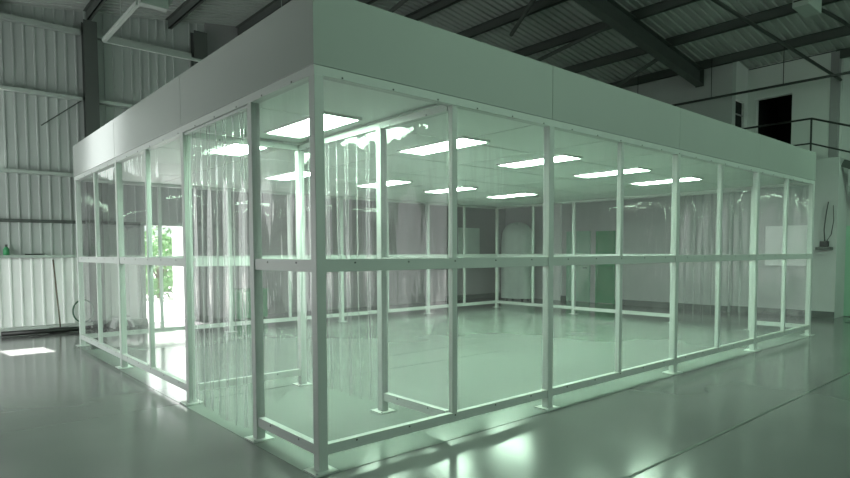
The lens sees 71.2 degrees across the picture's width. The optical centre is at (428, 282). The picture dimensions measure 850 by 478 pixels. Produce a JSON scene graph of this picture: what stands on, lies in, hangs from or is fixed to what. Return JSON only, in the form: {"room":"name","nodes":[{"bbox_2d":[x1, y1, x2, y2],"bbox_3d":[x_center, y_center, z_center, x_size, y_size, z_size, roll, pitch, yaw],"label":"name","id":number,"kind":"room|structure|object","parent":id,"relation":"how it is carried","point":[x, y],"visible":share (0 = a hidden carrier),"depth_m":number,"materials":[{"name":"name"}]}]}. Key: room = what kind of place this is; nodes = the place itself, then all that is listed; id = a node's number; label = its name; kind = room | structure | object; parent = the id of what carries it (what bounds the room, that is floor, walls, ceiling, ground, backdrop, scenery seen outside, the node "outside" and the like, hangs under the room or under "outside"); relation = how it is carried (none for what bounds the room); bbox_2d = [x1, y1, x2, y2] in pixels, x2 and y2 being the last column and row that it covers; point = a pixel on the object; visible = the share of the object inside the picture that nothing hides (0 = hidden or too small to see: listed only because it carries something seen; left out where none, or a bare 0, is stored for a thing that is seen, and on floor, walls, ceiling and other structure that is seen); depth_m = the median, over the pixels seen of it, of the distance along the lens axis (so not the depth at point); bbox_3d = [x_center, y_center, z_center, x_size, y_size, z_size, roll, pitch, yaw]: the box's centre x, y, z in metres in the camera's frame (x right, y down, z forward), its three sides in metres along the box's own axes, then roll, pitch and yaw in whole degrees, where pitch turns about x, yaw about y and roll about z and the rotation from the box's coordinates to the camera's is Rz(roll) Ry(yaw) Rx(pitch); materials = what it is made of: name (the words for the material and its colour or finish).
{"room":"industrial warehouse","nodes":[
{"label":"industrial warehouse","id":0,"kind":"room"},
{"bbox_2d":[0,2,504,327],"bbox_3d":[-4.955,-2.799,12.989,22.200,7.200,0.190,-3,4,-41],"label":"wall","id":1,"kind":"structure","parent":0,"point":[31,57],"depth_m":11.82,"materials":[{"name":"grey metal"}]},
{"bbox_2d":[0,168,73,176],"bbox_3d":[-9.838,-1.887,8.567,8.570,0.060,0.130,-3,4,-41],"label":"trim","id":2,"kind":"structure","parent":1,"relation":"attached to","point":[5,170],"depth_m":10.83,"materials":[{"name":"grey metal"}]},
{"bbox_2d":[0,12,79,35],"bbox_3d":[-9.854,-4.584,8.438,8.570,0.090,0.110,-3,4,-41],"label":"trim","id":3,"kind":"structure","parent":1,"relation":"attached to","point":[3,16],"depth_m":10.80,"materials":[{"name":"grey metal"}]},
{"bbox_2d":[0,85,81,100],"bbox_3d":[-9.843,-3.335,8.494,8.570,0.060,0.130,-3,4,-41],"label":"trim","id":4,"kind":"structure","parent":1,"relation":"attached to","point":[2,87],"depth_m":10.83,"materials":[{"name":"grey metal"}]},
{"bbox_2d":[0,218,84,223],"bbox_3d":[-9.864,-1.010,8.646,8.570,0.060,0.040,-3,4,-41],"label":"trim","id":5,"kind":"structure","parent":1,"relation":"attached to","point":[1,219],"depth_m":10.94,"materials":[{"name":"paint"}]},
{"bbox_2d":[0,255,86,257],"bbox_3d":[-9.839,-0.359,8.652,8.570,0.050,0.110,-3,4,-41],"label":"trim","id":6,"kind":"structure","parent":1,"relation":"attached to","point":[1,256],"depth_m":10.91,"materials":[{"name":"white metal"}]},
{"bbox_2d":[3,245,9,254],"bbox_3d":[-7.551,-0.587,10.607,0.095,0.190,0.100,-3,4,-41],"label":"spray bottle","id":7,"kind":"object","parent":6,"relation":"on","point":[6,251],"visible":1,"depth_m":10.58,"materials":[{"name":"green paint"}]},
{"bbox_2d":[72,299,93,322],"bbox_3d":[-6.598,0.527,11.279,0.361,0.446,0.342,-3,4,-41],"label":"coil","id":8,"kind":"object","parent":1,"relation":"hanging from","point":[89,319],"visible":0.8,"depth_m":11.18,"materials":[{"name":"black metal"}]},
{"bbox_2d":[0,315,196,335],"bbox_3d":[-9.046,0.944,9.360,10.600,0.120,0.160,-3,4,-41],"label":"baseboard","id":9,"kind":"structure","parent":1,"relation":"attached to","point":[139,321],"depth_m":11.21,"materials":[{"name":"concrete"}]},
{"bbox_2d":[99,100,133,108],"bbox_3d":[-5.726,-3.532,12.082,1.780,0.060,0.130,-3,4,-41],"label":"trim","id":10,"kind":"structure","parent":1,"relation":"attached to","point":[101,102],"depth_m":11.65,"materials":[{"name":"grey metal"}]},
{"bbox_2d":[103,221,139,224],"bbox_3d":[-6.146,-1.187,11.886,0.720,0.060,0.040,-3,4,-41],"label":"trim","id":11,"kind":"structure","parent":1,"relation":"attached to","point":[104,222],"depth_m":11.90,"materials":[{"name":"paint"}]},
{"bbox_2d":[104,255,142,255],"bbox_3d":[-6.121,-0.537,11.892,0.720,0.050,0.110,-3,4,-41],"label":"trim","id":12,"kind":"structure","parent":1,"relation":"attached to","point":[104,255],"depth_m":11.89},
{"bbox_2d":[97,33,190,56],"bbox_3d":[-5.737,-4.780,12.027,1.780,0.090,0.110,-3,4,-41],"label":"trim","id":13,"kind":"structure","parent":1,"relation":"attached to","point":[99,36],"depth_m":11.96,"materials":[{"name":"grey metal"}]},
{"bbox_2d":[139,222,184,317],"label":"door","id":14,"kind":"structure","parent":1,"relation":"in","point":[177,234],"depth_m":13.10,"materials":[{"name":"white plastic"}]},
{"bbox_2d":[458,228,479,257],"bbox_3d":[1.232,-1.114,18.319,0.900,1.150,0.035,-3,4,-41],"label":"window","id":15,"kind":"structure","parent":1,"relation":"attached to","point":[472,234],"depth_m":18.34,"materials":[{"name":"white glass"}]},
{"bbox_2d":[445,292,500,300],"bbox_3d":[1.485,0.427,18.616,2.660,0.140,0.040,-3,4,-41],"label":"baseboard","id":16,"kind":"structure","parent":1,"relation":"attached to","point":[485,295],"depth_m":18.56,"materials":[{"name":"paint"}]},
{"bbox_2d":[0,297,849,477],"bbox_3d":[3.094,1.137,7.014,26.200,0.123,20.050,-3,4,-41],"label":"floor","id":17,"kind":"structure","parent":0,"point":[66,412],"depth_m":5.78,"materials":[{"name":"concrete"}]},
{"bbox_2d":[1,326,90,336],"bbox_3d":[-6.919,0.874,10.776,1.371,0.086,0.090,-3,4,-39],"label":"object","id":18,"kind":"object","parent":17,"relation":"on","point":[62,329],"visible":1,"depth_m":10.69,"materials":[{"name":"metal"}]},
{"bbox_2d":[52,259,67,327],"bbox_3d":[-6.891,0.241,11.006,0.320,1.342,0.233,-3,4,-41],"label":"broom","id":19,"kind":"object","parent":17,"relation":"on","point":[53,259],"visible":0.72,"depth_m":11.00,"materials":[{"name":"brown wood"}]},
{"bbox_2d":[81,19,107,328],"bbox_3d":[-6.450,-2.033,11.427,0.290,5.839,0.250,-3,4,-41],"label":"steel column","id":20,"kind":"structure","parent":17,"relation":"on","point":[89,44],"depth_m":11.33,"materials":[{"name":"grey metal"}]},
{"bbox_2d":[41,101,80,125],"bbox_3d":[-6.863,-3.177,11.099,0.683,0.576,0.024,-3,4,-41],"label":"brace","id":21,"kind":"object","parent":20,"relation":"attached to","point":[79,101],"visible":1,"depth_m":11.07,"materials":[{"name":"paint"}]},
{"bbox_2d":[110,316,134,328],"bbox_3d":[-5.939,0.762,11.495,0.375,0.209,0.300,-3,4,-41],"label":"step stool","id":22,"kind":"object","parent":17,"relation":"on","point":[115,320],"visible":0.76,"depth_m":11.43,"materials":[{"name":"white plastic"}]},
{"bbox_2d":[190,30,214,320],"bbox_3d":[-4.884,-2.253,12.785,0.340,6.130,0.250,-3,4,-41],"label":"steel column","id":23,"kind":"structure","parent":17,"relation":"on","point":[203,233],"depth_m":12.79,"materials":[{"name":"grey metal"}]},
{"bbox_2d":[233,288,268,318],"bbox_3d":[-4.059,0.457,13.388,0.720,0.650,0.540,-3,4,-41],"label":"cabinet","id":24,"kind":"object","parent":17,"relation":"on","point":[242,302],"visible":0.5,"depth_m":13.10,"materials":[{"name":"green paint"}]},
{"bbox_2d":[190,105,448,415],"bbox_3d":[-1.049,-0.117,5.241,1.250,2.590,2.450,-3,4,-41],"label":"wall","id":25,"kind":"structure","parent":17,"relation":"on","point":[380,128],"depth_m":5.42,"materials":[{"name":"white metal"}]},
{"bbox_2d":[302,136,372,392],"bbox_3d":[-0.894,-0.153,5.909,0.076,2.538,1.391,-3,4,-41],"label":"curtain","id":26,"kind":"object","parent":25,"relation":"hanging from","point":[356,136],"visible":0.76,"depth_m":5.82,"materials":[{"name":"plastic"}]},
{"bbox_2d":[73,0,815,477],"bbox_3d":[0.531,-0.607,9.707,9.770,3.107,7.370,-3,4,-41],"label":"enclosure","id":27,"kind":"object","parent":17,"relation":"on","point":[310,58],"visible":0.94,"depth_m":5.82,"materials":[{"name":"white metal"}]},
{"bbox_2d":[184,105,247,410],"bbox_3d":[-1.819,-0.109,5.103,0.067,2.539,1.391,-3,4,-41],"label":"curtain","id":28,"kind":"object","parent":27,"relation":"hanging from","point":[239,111],"visible":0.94,"depth_m":5.12,"materials":[{"name":"plastic"}]},
{"bbox_2d":[207,143,247,155],"bbox_3d":[-2.174,-1.497,6.662,0.445,0.022,0.738,-3,4,-41],"label":"ceiling light","id":29,"kind":"object","parent":27,"relation":"attached to","point":[234,149],"depth_m":6.71,"materials":[{"name":"white plastic"}]},
{"bbox_2d":[211,144,264,155],"bbox_3d":[-2.044,-1.494,6.552,0.360,0.016,1.040,-3,4,-41],"label":"diffuser","id":30,"kind":"object","parent":29,"relation":"attached to","point":[228,149],"depth_m":6.68,"materials":[{"name":"white plastic"}]},
{"bbox_2d":[260,139,282,142],"bbox_3d":[-1.622,-1.472,6.122,0.248,0.022,0.091,-3,4,-41],"label":"ceiling light","id":31,"kind":"object","parent":27,"relation":"attached to","point":[260,139],"depth_m":6.19,"materials":[{"name":"white"}]},
{"bbox_2d":[264,116,308,138],"bbox_3d":[-1.165,-1.443,5.508,0.446,0.022,0.909,-3,4,-41],"label":"ceiling light","id":32,"kind":"object","parent":27,"relation":"attached to","point":[298,128],"depth_m":5.58,"materials":[{"name":"white plastic"}]},
{"bbox_2d":[264,170,309,180],"bbox_3d":[-2.052,-1.613,8.931,0.400,0.022,1.080,-3,4,-41],"label":"ceiling light","id":33,"kind":"object","parent":27,"relation":"attached to","point":[290,175],"visible":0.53,"depth_m":8.99,"materials":[{"name":"white plastic"}]},
{"bbox_2d":[268,172,309,179],"bbox_3d":[-2.053,-1.615,8.931,0.360,0.016,1.040,-3,4,-41],"label":"diffuser","id":34,"kind":"object","parent":33,"relation":"attached to","point":[287,175],"depth_m":9.00,"materials":[{"name":"white plastic"}]},
{"bbox_2d":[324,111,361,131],"bbox_3d":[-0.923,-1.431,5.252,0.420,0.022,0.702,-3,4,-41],"label":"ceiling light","id":35,"kind":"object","parent":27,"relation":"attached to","point":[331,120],"depth_m":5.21,"materials":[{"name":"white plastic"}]},
{"bbox_2d":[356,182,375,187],"bbox_3d":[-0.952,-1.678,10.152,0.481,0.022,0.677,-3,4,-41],"label":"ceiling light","id":36,"kind":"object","parent":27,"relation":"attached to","point":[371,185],"depth_m":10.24,"materials":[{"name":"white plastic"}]},
{"bbox_2d":[387,179,412,185],"bbox_3d":[-0.621,-1.661,9.785,0.499,0.022,0.758,-3,4,-41],"label":"ceiling light","id":37,"kind":"object","parent":27,"relation":"attached to","point":[389,183],"depth_m":9.81,"materials":[{"name":"white plastic"}]},
{"bbox_2d":[362,181,408,186],"bbox_3d":[-0.772,-1.676,10.047,0.360,0.016,1.040,-3,4,-41],"label":"diffuser","id":38,"kind":"object","parent":37,"relation":"attached to","point":[389,183],"depth_m":9.96,"materials":[{"name":"white plastic"}]},
{"bbox_2d":[397,139,447,154],"bbox_3d":[0.054,-1.501,6.566,0.478,0.022,0.916,-3,4,-41],"label":"ceiling light","id":39,"kind":"object","parent":27,"relation":"attached to","point":[440,146],"depth_m":6.63,"materials":[{"name":"white plastic"}]},
{"bbox_2d":[423,188,447,192],"bbox_3d":[0.231,-1.732,11.129,0.526,0.022,0.754,-3,4,-41],"label":"ceiling light","id":40,"kind":"object","parent":27,"relation":"attached to","point":[443,190],"depth_m":11.23,"materials":[{"name":"white plastic"}]},
{"bbox_2d":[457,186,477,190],"bbox_3d":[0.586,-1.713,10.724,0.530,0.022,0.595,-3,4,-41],"label":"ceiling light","id":41,"kind":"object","parent":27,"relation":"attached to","point":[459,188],"depth_m":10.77,"materials":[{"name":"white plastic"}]},
{"bbox_2d":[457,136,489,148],"bbox_3d":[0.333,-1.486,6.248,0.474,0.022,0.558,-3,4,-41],"label":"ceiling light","id":42,"kind":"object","parent":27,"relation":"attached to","point":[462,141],"depth_m":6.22,"materials":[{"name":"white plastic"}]},
{"bbox_2d":[486,192,538,197],"bbox_3d":[1.692,-1.791,12.194,0.400,0.022,1.080,-3,4,-41],"label":"ceiling light","id":43,"kind":"object","parent":27,"relation":"attached to","point":[523,193],"visible":1,"depth_m":12.13,"materials":[{"name":"white plastic"}]},
{"bbox_2d":[491,194,535,197],"bbox_3d":[1.692,-1.793,12.194,0.360,0.016,1.040,-3,4,-41],"label":"diffuser","id":44,"kind":"object","parent":43,"relation":"attached to","point":[504,195],"depth_m":12.14,"materials":[{"name":"white plastic"}]},
{"bbox_2d":[496,157,543,167],"bbox_3d":[1.279,-1.562,7.694,0.508,0.022,0.823,-3,4,-41],"label":"ceiling light","id":45,"kind":"object","parent":27,"relation":"attached to","point":[540,160],"depth_m":7.77,"materials":[{"name":"white plastic"}]},
{"bbox_2d":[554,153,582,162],"bbox_3d":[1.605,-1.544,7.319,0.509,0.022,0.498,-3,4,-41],"label":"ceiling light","id":46,"kind":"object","parent":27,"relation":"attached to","point":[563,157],"depth_m":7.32,"materials":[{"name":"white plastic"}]},
{"bbox_2d":[572,169,616,177],"bbox_3d":[2.546,-1.623,8.799,0.539,0.022,0.817,-3,4,-41],"label":"ceiling light","id":47,"kind":"object","parent":27,"relation":"attached to","point":[611,172],"depth_m":8.90,"materials":[{"name":"white plastic"}]},
{"bbox_2d":[578,169,648,176],"bbox_3d":[2.684,-1.623,8.750,0.360,0.016,1.040,-3,4,-41],"label":"diffuser","id":48,"kind":"object","parent":47,"relation":"attached to","point":[608,172],"depth_m":8.74,"materials":[{"name":"white plastic"}]},
{"bbox_2d":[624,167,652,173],"bbox_3d":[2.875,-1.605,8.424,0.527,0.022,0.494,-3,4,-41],"label":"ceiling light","id":49,"kind":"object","parent":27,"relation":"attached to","point":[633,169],"depth_m":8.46,"materials":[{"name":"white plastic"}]},
{"bbox_2d":[629,178,671,184],"bbox_3d":[3.756,-1.680,9.852,0.569,0.022,0.814,-3,4,-41],"label":"ceiling light","id":50,"kind":"object","parent":27,"relation":"attached to","point":[669,180],"depth_m":9.95,"materials":[{"name":"white plastic"}]},
{"bbox_2d":[634,178,699,184],"bbox_3d":[3.904,-1.681,9.814,0.360,0.016,1.040,-3,4,-41],"label":"diffuser","id":51,"kind":"object","parent":50,"relation":"attached to","point":[660,181],"depth_m":9.81,"materials":[{"name":"white plastic"}]},
{"bbox_2d":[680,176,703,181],"bbox_3d":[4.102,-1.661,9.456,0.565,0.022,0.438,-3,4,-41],"label":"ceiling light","id":52,"kind":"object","parent":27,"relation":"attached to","point":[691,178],"depth_m":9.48,"materials":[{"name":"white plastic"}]},
{"bbox_2d":[680,190,750,322],"bbox_3d":[5.431,-0.457,11.420,0.065,2.534,1.391,-3,4,-41],"label":"curtain","id":53,"kind":"object","parent":27,"relation":"hanging from","point":[738,190],"visible":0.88,"depth_m":11.31,"materials":[{"name":"plastic"}]},
{"bbox_2d":[501,222,534,299],"bbox_3d":[2.692,-0.663,18.112,0.977,2.360,0.821,2,3,32],"label":"door","id":54,"kind":"structure","parent":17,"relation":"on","point":[516,282],"depth_m":17.78,"materials":[{"name":"grey metal"}]},
{"bbox_2d":[625,372,849,477],"bbox_3d":[4.879,1.074,6.942,21.600,0.002,0.026,-3,4,-41],"label":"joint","id":55,"kind":"structure","parent":17,"relation":"on","point":[793,399],"depth_m":4.71,"materials":[{"name":"paint"}]},
{"bbox_2d":[0,0,849,83],"bbox_3d":[3.051,-4.847,6.736,26.200,2.213,20.115,-3,4,-41],"label":"ceiling","id":56,"kind":"structure","parent":0,"point":[568,16],"depth_m":12.94,"materials":[{"name":"grey metal"}]},
{"bbox_2d":[83,0,106,20],"bbox_3d":[-0.109,-4.730,3.971,0.120,0.180,19.500,-3,4,-41],"label":"beam","id":57,"kind":"structure","parent":56,"relation":"attached to","point":[92,8],"depth_m":10.91,"materials":[{"name":"metal"}]},
{"bbox_2d":[165,0,204,29],"bbox_3d":[1.021,-4.994,4.945,0.120,0.180,19.500,-3,4,-41],"label":"beam","id":58,"kind":"structure","parent":56,"relation":"attached to","point":[188,6],"depth_m":11.63,"materials":[{"name":"metal"}]},
{"bbox_2d":[102,0,281,61],"bbox_3d":[-3.024,-4.501,9.108,3.225,1.836,1.890,-3,4,-41],"label":"conduit","id":59,"kind":"object","parent":56,"relation":"hanging from","point":[160,5],"visible":0.84,"depth_m":8.12,"materials":[{"name":"grey metal"}]},
{"bbox_2d":[236,0,290,35],"bbox_3d":[2.150,-5.258,5.919,0.120,0.180,19.500,-3,4,-41],"label":"beam","id":60,"kind":"structure","parent":56,"relation":"attached to","point":[274,5],"depth_m":12.36,"materials":[{"name":"metal"}]},
{"bbox_2d":[356,0,376,4],"bbox_3d":[3.280,-5.521,6.894,0.120,0.180,19.500,-3,4,-41],"label":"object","id":61,"kind":"structure","parent":56,"relation":"attached to","point":[368,2],"depth_m":12.07,"materials":[{"name":"paint"}]},
{"bbox_2d":[404,0,462,20],"bbox_3d":[4.447,-5.724,7.904,0.120,0.180,19.500,-3,4,-41],"label":"beam","id":62,"kind":"structure","parent":56,"relation":"attached to","point":[434,7],"depth_m":12.93,"materials":[{"name":"metal"}]},
{"bbox_2d":[456,0,567,37],"bbox_3d":[5.427,-5.588,8.767,0.120,0.180,19.500,-3,4,-41],"label":"beam","id":63,"kind":"structure","parent":56,"relation":"attached to","point":[540,5],"depth_m":13.01,"materials":[{"name":"metal"}]},
{"bbox_2d":[512,0,699,56],"bbox_3d":[6.558,-5.433,9.762,0.120,0.180,19.500,-3,4,-41],"label":"beam","id":64,"kind":"structure","parent":56,"relation":"attached to","point":[666,5],"depth_m":13.17,"materials":[{"name":"metal"}]},
{"bbox_2d":[562,0,842,72],"bbox_3d":[7.689,-5.277,10.757,0.120,0.180,19.500,-3,4,-41],"label":"beam","id":65,"kind":"structure","parent":56,"relation":"attached to","point":[784,10],"depth_m":12.80,"materials":[{"name":"metal"}]},
{"bbox_2d":[609,26,849,87],"bbox_3d":[8.820,-5.121,11.753,0.120,0.180,19.500,-3,4,-41],"label":"beam","id":66,"kind":"structure","parent":56,"relation":"attached to","point":[843,31],"depth_m":13.46,"materials":[{"name":"metal"}]},
{"bbox_2d":[672,41,849,105],"bbox_3d":[5.660,-4.883,15.315,0.056,0.986,9.800,-3,4,-41],"label":"pipe","id":67,"kind":"object","parent":66,"relation":"hanging from","point":[847,72],"visible":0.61,"depth_m":13.21,"materials":[{"name":"black metal"}]},
{"bbox_2d":[711,0,841,80],"bbox_3d":[5.075,-4.266,9.585,10.550,0.060,0.060,-3,4,-41],"label":"pipe","id":68,"kind":"object","parent":56,"relation":"hanging from","point":[718,2],"visible":1,"depth_m":10.29,"materials":[{"name":"black metal"}]},
{"bbox_2d":[749,47,849,69],"bbox_3d":[11.934,-4.885,9.821,0.120,0.180,12.480,-3,4,-41],"label":"beam","id":69,"kind":"structure","parent":56,"relation":"attached to","point":[844,53],"depth_m":13.09,"materials":[{"name":"metal"}]},
{"bbox_2d":[792,0,849,29],"bbox_3d":[6.834,-5.004,10.150,2.705,1.245,0.250,-3,4,-41],"label":"lamp","id":70,"kind":"object","parent":56,"relation":"hanging from","point":[806,8],"visible":1,"depth_m":9.49,"materials":[{"name":"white metal"}]},
{"bbox_2d":[505,62,735,311],"bbox_3d":[4.889,-2.457,16.790,0.200,6.060,7.060,-3,4,-41],"label":"wall","id":71,"kind":"structure","parent":0,"point":[646,221],"depth_m":15.27,"materials":[{"name":"paint"}]},
{"bbox_2d":[553,204,561,299],"bbox_3d":[3.789,-1.077,17.913,0.079,3.200,0.460,-3,4,-41],"label":"trim","id":72,"kind":"structure","parent":71,"relation":"attached to","point":[557,270],"depth_m":17.79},
{"bbox_2d":[566,231,590,301],"bbox_3d":[4.333,-0.473,17.314,0.089,2.050,0.800,-3,4,-41],"label":"door","id":73,"kind":"structure","parent":71,"relation":"in","point":[583,238],"depth_m":17.26,"materials":[{"name":"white paint"}]},
{"bbox_2d":[595,231,615,303],"bbox_3d":[4.925,-0.431,16.638,0.089,2.030,0.600,-3,4,-41],"label":"door","id":74,"kind":"structure","parent":71,"relation":"in","point":[605,240],"depth_m":16.64,"materials":[{"name":"green paint"}]},
{"bbox_2d":[574,0,703,87],"bbox_3d":[0.137,-4.769,8.835,17.210,1.920,0.200,-3,4,-41],"label":"rafter","id":75,"kind":"object","parent":71,"relation":"attached to","point":[610,12],"visible":1,"depth_m":12.70,"materials":[{"name":"paint"}]},
{"bbox_2d":[388,0,407,12],"bbox_3d":[-0.709,-5.572,12.077,0.090,0.290,6.018,-2,3,-28],"label":"brace","id":76,"kind":"object","parent":75,"relation":"attached to","point":[400,3],"visible":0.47,"depth_m":11.87,"materials":[{"name":"paint"}]},
{"bbox_2d":[509,0,535,36],"bbox_3d":[1.977,-5.502,11.969,0.090,0.140,2.623,-1,3,-6],"label":"brace","id":77,"kind":"object","parent":75,"relation":"attached to","point":[530,4],"visible":1,"depth_m":12.26,"materials":[{"name":"paint"}]},
{"bbox_2d":[536,25,610,60],"bbox_3d":[2.767,-5.391,14.191,0.090,0.090,4.609,-2,3,-26],"label":"brace","id":78,"kind":"object","parent":75,"relation":"attached to","point":[605,27],"visible":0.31,"depth_m":13.18,"materials":[{"name":"paint"}]},
{"bbox_2d":[615,59,657,86],"bbox_3d":[4.932,-5.063,14.770,0.090,0.260,2.827,-1,3,-11],"label":"brace","id":79,"kind":"object","parent":75,"relation":"attached to","point":[653,61],"visible":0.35,"depth_m":14.28,"materials":[{"name":"paint"}]},
{"bbox_2d":[561,296,833,318],"bbox_3d":[6.131,0.568,15.500,0.240,0.140,7.530,-3,4,-41],"label":"baseboard","id":80,"kind":"structure","parent":71,"relation":"attached to","point":[791,312],"depth_m":14.27,"materials":[{"name":"paint"}]},
{"bbox_2d":[731,61,747,305],"bbox_3d":[7.557,-2.312,14.536,0.850,5.980,0.150,-3,4,-41],"label":"wall","id":81,"kind":"structure","parent":0,"point":[741,70],"depth_m":14.34,"materials":[{"name":"paint"}]},
{"bbox_2d":[735,101,742,127],"bbox_3d":[7.439,-4.053,14.324,0.500,0.620,0.050,-3,4,-41],"label":"window","id":82,"kind":"structure","parent":81,"relation":"in","point":[738,109],"depth_m":14.36,"materials":[{"name":"black glass"}]},
{"bbox_2d":[758,95,791,143],"bbox_3d":[9.141,-3.805,14.547,1.640,2.350,1.790,-3,4,-41],"label":"doorway","id":83,"kind":"structure","parent":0,"point":[778,109],"depth_m":15.41,"materials":[{"name":"black"}]},
{"bbox_2d":[732,157,847,317],"bbox_3d":[8.254,-1.000,13.686,0.690,3.440,2.120,-3,4,-41],"label":"wall","id":84,"kind":"structure","parent":0,"point":[831,179],"depth_m":13.16,"materials":[{"name":"paint"}]},
{"bbox_2d":[765,225,807,265],"bbox_3d":[8.037,-0.834,13.384,0.035,0.900,0.840,-3,4,-41],"label":"board","id":85,"kind":"object","parent":84,"relation":"attached to","point":[796,234],"visible":0.89,"depth_m":13.32,"materials":[{"name":"white"}]},
{"bbox_2d":[743,118,849,152],"bbox_3d":[8.478,-2.950,12.873,0.044,1.309,3.458,-3,4,-41],"label":"landing railing","id":86,"kind":"object","parent":84,"relation":"on","point":[810,119],"visible":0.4,"depth_m":12.98,"materials":[{"name":"black metal"}]},
{"bbox_2d":[815,202,833,249],"bbox_3d":[8.511,-1.220,12.758,0.115,1.031,0.318,-3,4,-41],"label":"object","id":87,"kind":"object","parent":84,"relation":"attached to","point":[824,245],"visible":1,"depth_m":12.74,"materials":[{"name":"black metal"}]},
{"bbox_2d":[841,159,849,168],"bbox_3d":[9.559,-2.213,12.237,0.510,0.789,1.708,-3,4,-41],"label":"flight","id":88,"kind":"object","parent":84,"relation":"attached to","point":[846,163],"visible":1,"depth_m":12.62,"materials":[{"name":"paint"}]},
{"bbox_2d":[843,223,849,315],"bbox_3d":[9.437,-0.266,12.840,0.089,2.050,1.020,-3,4,-41],"label":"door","id":89,"kind":"structure","parent":84,"relation":"in","point":[846,312],"depth_m":13.10,"materials":[{"name":"paint"}]},
{"bbox_2d":[747,50,849,185],"bbox_3d":[10.104,-3.762,15.304,4.400,3.020,1.940,-3,4,-41],"label":"wall","id":90,"kind":"structure","parent":0,"point":[810,99],"depth_m":13.61,"materials":[{"name":"paint"}]},
{"bbox_2d":[828,51,841,157],"bbox_3d":[9.060,-3.915,13.256,0.170,2.400,0.160,-3,4,-41],"label":"column","id":91,"kind":"structure","parent":90,"relation":"attached to","point":[835,85],"depth_m":13.20,"materials":[{"name":"grey metal"}]},
{"bbox_2d":[847,186,849,222],"bbox_3d":[14.257,-0.591,10.711,4.400,2.880,10.660,-3,4,-41],"label":"wall","id":92,"kind":"structure","parent":0,"point":[848,195],"depth_m":13.07,"materials":[{"name":"paint"}]},
{"label":"outside","id":93,"kind":"structure","parent":0,"visible":0},
{"bbox_2d":[146,273,184,321],"bbox_3d":[-14.978,0.186,27.853,70.000,0.130,35.150,-3,4,-41],"label":"ground","id":94,"kind":"structure","parent":93,"point":[168,301],"depth_m":15.95,"materials":[{"name":"concrete"}]},
{"bbox_2d":[145,226,172,297],"bbox_3d":[-8.904,-0.697,19.715,2.163,2.489,2.199,-3,4,-41],"label":"shrub","id":95,"kind":"object","parent":94,"relation":"on","point":[168,240],"visible":0.3,"depth_m":19.41,"materials":[{"name":"green plant"}]},
{"bbox_2d":[145,237,172,291],"bbox_3d":[-10.130,-0.689,23.037,2.332,2.342,2.416,-3,4,-41],"label":"shrub","id":96,"kind":"object","parent":94,"relation":"on","point":[163,237],"visible":0.06,"depth_m":22.41,"materials":[{"name":"green plant"}]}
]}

